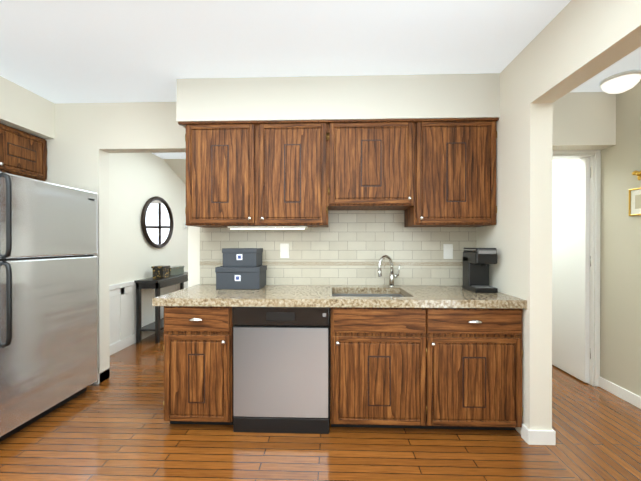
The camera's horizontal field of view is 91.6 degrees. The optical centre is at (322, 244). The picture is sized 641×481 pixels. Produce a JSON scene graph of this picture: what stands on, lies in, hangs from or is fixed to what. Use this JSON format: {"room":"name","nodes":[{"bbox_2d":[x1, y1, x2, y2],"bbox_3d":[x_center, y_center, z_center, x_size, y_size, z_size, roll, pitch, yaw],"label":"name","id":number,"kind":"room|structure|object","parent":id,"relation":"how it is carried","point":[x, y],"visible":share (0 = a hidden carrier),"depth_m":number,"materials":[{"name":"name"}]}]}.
{"room":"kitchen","nodes":[
{"label":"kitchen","id":0,"kind":"room"},
{"bbox_2d":[45,102,199,382],"bbox_3d":[-0.610,-0.014,2.676,4.000,2.395,0.120,0,0,2],"label":"wall","id":1,"kind":"structure","parent":0,"point":[86,141],"depth_m":2.66,"materials":[{"name":"paint"}]},
{"bbox_2d":[92,373,101,383],"bbox_3d":[-2.258,1.141,2.665,0.705,0.085,0.014,0,0,2],"label":"baseboard","id":2,"kind":"structure","parent":1,"relation":"attached to","point":[97,382],"depth_m":2.65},
{"bbox_2d":[182,120,337,228],"bbox_3d":[-0.461,-0.522,2.438,1.099,0.754,0.342,0,0,2],"label":"upper cabinet","id":3,"kind":"object","parent":1,"relation":"attached to","point":[297,174],"depth_m":2.27,"materials":[{"name":"brown wood"}]},
{"bbox_2d":[200,210,475,284],"bbox_3d":[0.111,-0.002,2.589,2.292,0.667,0.010,0,0,2],"label":"tile backsplash","id":4,"kind":"structure","parent":1,"relation":"attached to","point":[348,247],"depth_m":2.58,"materials":[{"name":"tile"}]},
{"bbox_2d":[280,244,288,257],"bbox_3d":[-0.317,0.049,2.592,0.075,0.122,0.011,0,0,2],"label":"outlet","id":5,"kind":"object","parent":4,"relation":"attached to","point":[284,250],"visible":1,"depth_m":2.59,"materials":[{"name":"white plastic"}]},
{"bbox_2d":[443,244,452,258],"bbox_3d":[1.027,0.054,2.550,0.075,0.122,0.011,0,0,2],"label":"outlet","id":6,"kind":"object","parent":4,"relation":"attached to","point":[447,251],"visible":1,"depth_m":2.55,"materials":[{"name":"white plastic"}]},
{"bbox_2d":[338,118,498,226],"bbox_3d":[0.623,-0.522,2.404,1.255,0.754,0.342,0,0,2],"label":"upper cabinet","id":7,"kind":"object","parent":1,"relation":"attached to","point":[440,172],"depth_m":2.23,"materials":[{"name":"brown wood"}]},
{"bbox_2d":[109,153,187,284],"bbox_3d":[-2.321,-0.019,4.246,0.120,2.395,2.910,0,0,2],"label":"wall","id":8,"kind":"structure","parent":0,"point":[137,181],"depth_m":3.86,"materials":[{"name":"paint"}]},
{"bbox_2d":[109,271,187,354],"bbox_3d":[-2.246,0.803,4.252,0.030,0.750,2.920,0,0,2],"label":"wainscoting","id":9,"kind":"structure","parent":8,"relation":"attached to","point":[122,310],"depth_m":3.62,"materials":[{"name":"white wood"}]},
{"bbox_2d":[141,196,173,247],"bbox_3d":[-2.237,-0.307,4.247,0.049,0.702,0.742,0,0,2],"label":"mirror","id":10,"kind":"object","parent":8,"relation":"attached to","point":[157,224],"visible":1,"depth_m":4.22,"materials":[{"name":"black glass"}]},
{"bbox_2d":[0,329,640,480],"bbox_3d":[-0.227,1.228,1.498,5.400,0.080,8.700,0,0,2],"label":"floor","id":11,"kind":"structure","parent":0,"point":[115,426],"depth_m":1.83,"materials":[{"name":"brown wood"}]},
{"bbox_2d":[0,172,97,441],"bbox_3d":[-2.199,0.380,2.127,0.798,1.612,0.860,0,0,2],"label":"refrigerator","id":12,"kind":"object","parent":11,"relation":"on","point":[48,310],"visible":1,"depth_m":2.07,"materials":[{"name":"silver metal"}]},
{"bbox_2d":[134,272,187,342],"bbox_3d":[-2.087,0.800,4.296,0.295,0.755,1.160,0,0,2],"label":"console table","id":13,"kind":"object","parent":11,"relation":"on","point":[157,325],"visible":0.65,"depth_m":3.74,"materials":[{"name":"black wood"}]},
{"bbox_2d":[151,266,171,277],"bbox_3d":[-2.102,0.348,4.050,0.160,0.150,0.170,0,0,2],"label":"box","id":14,"kind":"object","parent":13,"relation":"on","point":[162,271],"depth_m":3.98,"materials":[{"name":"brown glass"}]},
{"bbox_2d":[172,266,183,275],"bbox_3d":[-2.092,0.363,4.365,0.130,0.118,0.390,0,0,2],"label":"box","id":15,"kind":"object","parent":13,"relation":"on","point":[176,270],"depth_m":4.39,"materials":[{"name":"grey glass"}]},
{"bbox_2d":[163,306,233,424],"bbox_3d":[-0.788,0.784,2.274,0.442,0.802,0.677,0,0,2],"label":"base cabinet","id":16,"kind":"object","parent":11,"relation":"on","point":[198,362],"visible":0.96,"depth_m":1.97,"materials":[{"name":"brown wood"}]},
{"bbox_2d":[232,307,330,433],"bbox_3d":[-0.254,0.785,2.261,0.619,0.801,0.632,0,0,2],"label":"dishwasher","id":17,"kind":"object","parent":11,"relation":"on","point":[281,369],"visible":0.92,"depth_m":1.95,"materials":[{"name":"silver metal"}]},
{"bbox_2d":[331,307,522,429],"bbox_3d":[0.651,0.784,2.228,1.185,0.802,0.677,0,0,2],"label":"base cabinet","id":18,"kind":"object","parent":11,"relation":"on","point":[447,368],"visible":1,"depth_m":1.93,"materials":[{"name":"brown wood"}]},
{"bbox_2d":[152,284,526,308],"bbox_3d":[0.094,0.445,2.252,2.303,0.223,0.669,0,0,2],"label":"countertop","id":19,"kind":"structure","parent":18,"relation":"on","point":[417,296],"depth_m":1.98,"materials":[{"name":"stone"}]},
{"bbox_2d":[215,248,266,288],"bbox_3d":[-0.632,0.179,2.447,0.338,0.306,0.248,0,0,2],"label":"storage boxes","id":20,"kind":"object","parent":19,"relation":"on","point":[242,268],"visible":1,"depth_m":2.33},
{"bbox_2d":[377,255,399,286],"bbox_3d":[0.518,0.205,2.443,0.192,0.254,0.142,0,0,2],"label":"faucet","id":21,"kind":"object","parent":19,"relation":"on","point":[392,275],"visible":1,"depth_m":2.47,"materials":[{"name":"silver metal"}]},
{"bbox_2d":[462,248,497,292],"bbox_3d":[1.138,0.177,2.264,0.150,0.312,0.234,0,0,2],"label":"coffee maker","id":22,"kind":"object","parent":19,"relation":"on","point":[477,262],"visible":1,"depth_m":2.26,"materials":[{"name":"black plastic"}]},
{"bbox_2d":[0,0,640,158],"bbox_3d":[-0.227,-1.247,1.489,5.400,0.080,8.700,0,0,2],"label":"ceiling","id":23,"kind":"structure","parent":0,"point":[81,51],"depth_m":1.85,"materials":[{"name":"paint"}]},
{"bbox_2d":[0,76,54,138],"bbox_3d":[-2.484,-1.055,1.616,0.320,0.305,2.110,0,0,2],"label":"soffit","id":24,"kind":"structure","parent":23,"relation":"attached to","point":[23,109],"depth_m":2.42,"materials":[{"name":"paint"}]},
{"bbox_2d":[0,123,46,180],"bbox_3d":[-2.483,-0.721,2.017,0.292,0.355,1.308,0,0,2],"label":"upper cabinet","id":25,"kind":"object","parent":24,"relation":"attached to","point":[23,154],"visible":0.98,"depth_m":2.45,"materials":[{"name":"brown wood"}]},
{"bbox_2d":[164,159,185,184],"bbox_3d":[-1.736,-0.987,5.039,1.000,0.465,1.300,0,0,2],"label":"soffit","id":26,"kind":"structure","parent":23,"relation":"attached to","point":[178,167],"depth_m":4.58,"materials":[{"name":"paint"}]},
{"bbox_2d":[176,73,499,127],"bbox_3d":[0.097,-1.055,2.410,2.312,0.310,0.360,0,0,2],"label":"soffit","id":27,"kind":"structure","parent":23,"relation":"attached to","point":[417,96],"depth_m":2.23,"materials":[{"name":"paint"}]},
{"bbox_2d":[553,92,615,149],"bbox_3d":[1.853,-1.001,2.542,0.930,0.420,0.134,0,0,2],"label":"bulkhead","id":28,"kind":"object","parent":23,"relation":"attached to","point":[584,120],"visible":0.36,"depth_m":2.47,"materials":[{"name":"paint"}]},
{"bbox_2d":[599,70,640,93],"bbox_3d":[2.164,-1.160,2.264,0.230,0.097,0.230,0,0,2],"label":"light","id":29,"kind":"object","parent":23,"relation":"attached to","point":[621,82],"visible":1,"depth_m":2.21,"materials":[{"name":"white glass"}]},
{"bbox_2d":[476,0,640,433],"bbox_3d":[1.239,-0.004,-0.099,0.130,2.395,5.310,0,0,2],"label":"wall","id":30,"kind":"structure","parent":0,"point":[571,46],"depth_m":1.86,"materials":[{"name":"paint"}]},
{"bbox_2d":[534,429,555,444],"bbox_3d":[1.388,1.143,2.245,0.020,0.085,0.804,0,0,2],"label":"baseboard","id":31,"kind":"structure","parent":30,"relation":"attached to","point":[549,436],"depth_m":1.84,"materials":[{"name":"white wood"}]},
{"bbox_2d":[553,154,594,351],"bbox_3d":[1.872,-0.014,2.683,0.900,2.395,0.110,0,0,2],"label":"wall","id":32,"kind":"structure","parent":0,"point":[594,308],"depth_m":2.61,"materials":[{"name":"paint"}]},
{"bbox_2d":[552,158,590,382],"bbox_3d":[2.235,0.214,3.020,0.109,1.913,0.774,0,0,2],"label":"hall door","id":33,"kind":"structure","parent":32,"relation":"in","point":[571,261],"depth_m":2.80,"materials":[{"name":"white wood"}]},
{"bbox_2d":[553,150,600,386],"bbox_3d":[1.866,0.176,2.676,0.908,2.015,0.125,0,0,2],"label":"door frame","id":34,"kind":"structure","parent":32,"relation":"attached to","point":[594,156],"depth_m":2.61,"materials":[{"name":"white wood"}]},
{"bbox_2d":[552,79,640,396],"bbox_3d":[2.315,-0.006,0.563,0.120,2.395,6.900,0,0,2],"label":"wall","id":35,"kind":"structure","parent":0,"point":[620,296],"depth_m":2.41,"materials":[{"name":"paint"}]},
{"bbox_2d":[599,377,640,408],"bbox_3d":[2.228,1.151,-0.081,0.014,0.085,5.400,0,0,2],"label":"baseboard","id":36,"kind":"structure","parent":35,"relation":"attached to","point":[618,391],"depth_m":2.41,"materials":[{"name":"white wood"}]},
{"bbox_2d":[629,187,640,215],"bbox_3d":[2.299,-0.315,2.256,0.017,0.200,0.165,0,0,2],"label":"framed picture","id":37,"kind":"object","parent":35,"relation":"attached to","point":[635,202],"visible":1,"depth_m":2.29,"materials":[{"name":"gold metal"}]},
{"bbox_2d":[632,170,640,180],"bbox_3d":[2.289,-0.504,2.253,0.037,0.078,0.108,0,0,2],"label":"ornament","id":38,"kind":"object","parent":35,"relation":"attached to","point":[637,173],"visible":1,"depth_m":2.25,"materials":[{"name":"gold metal"}]}
]}

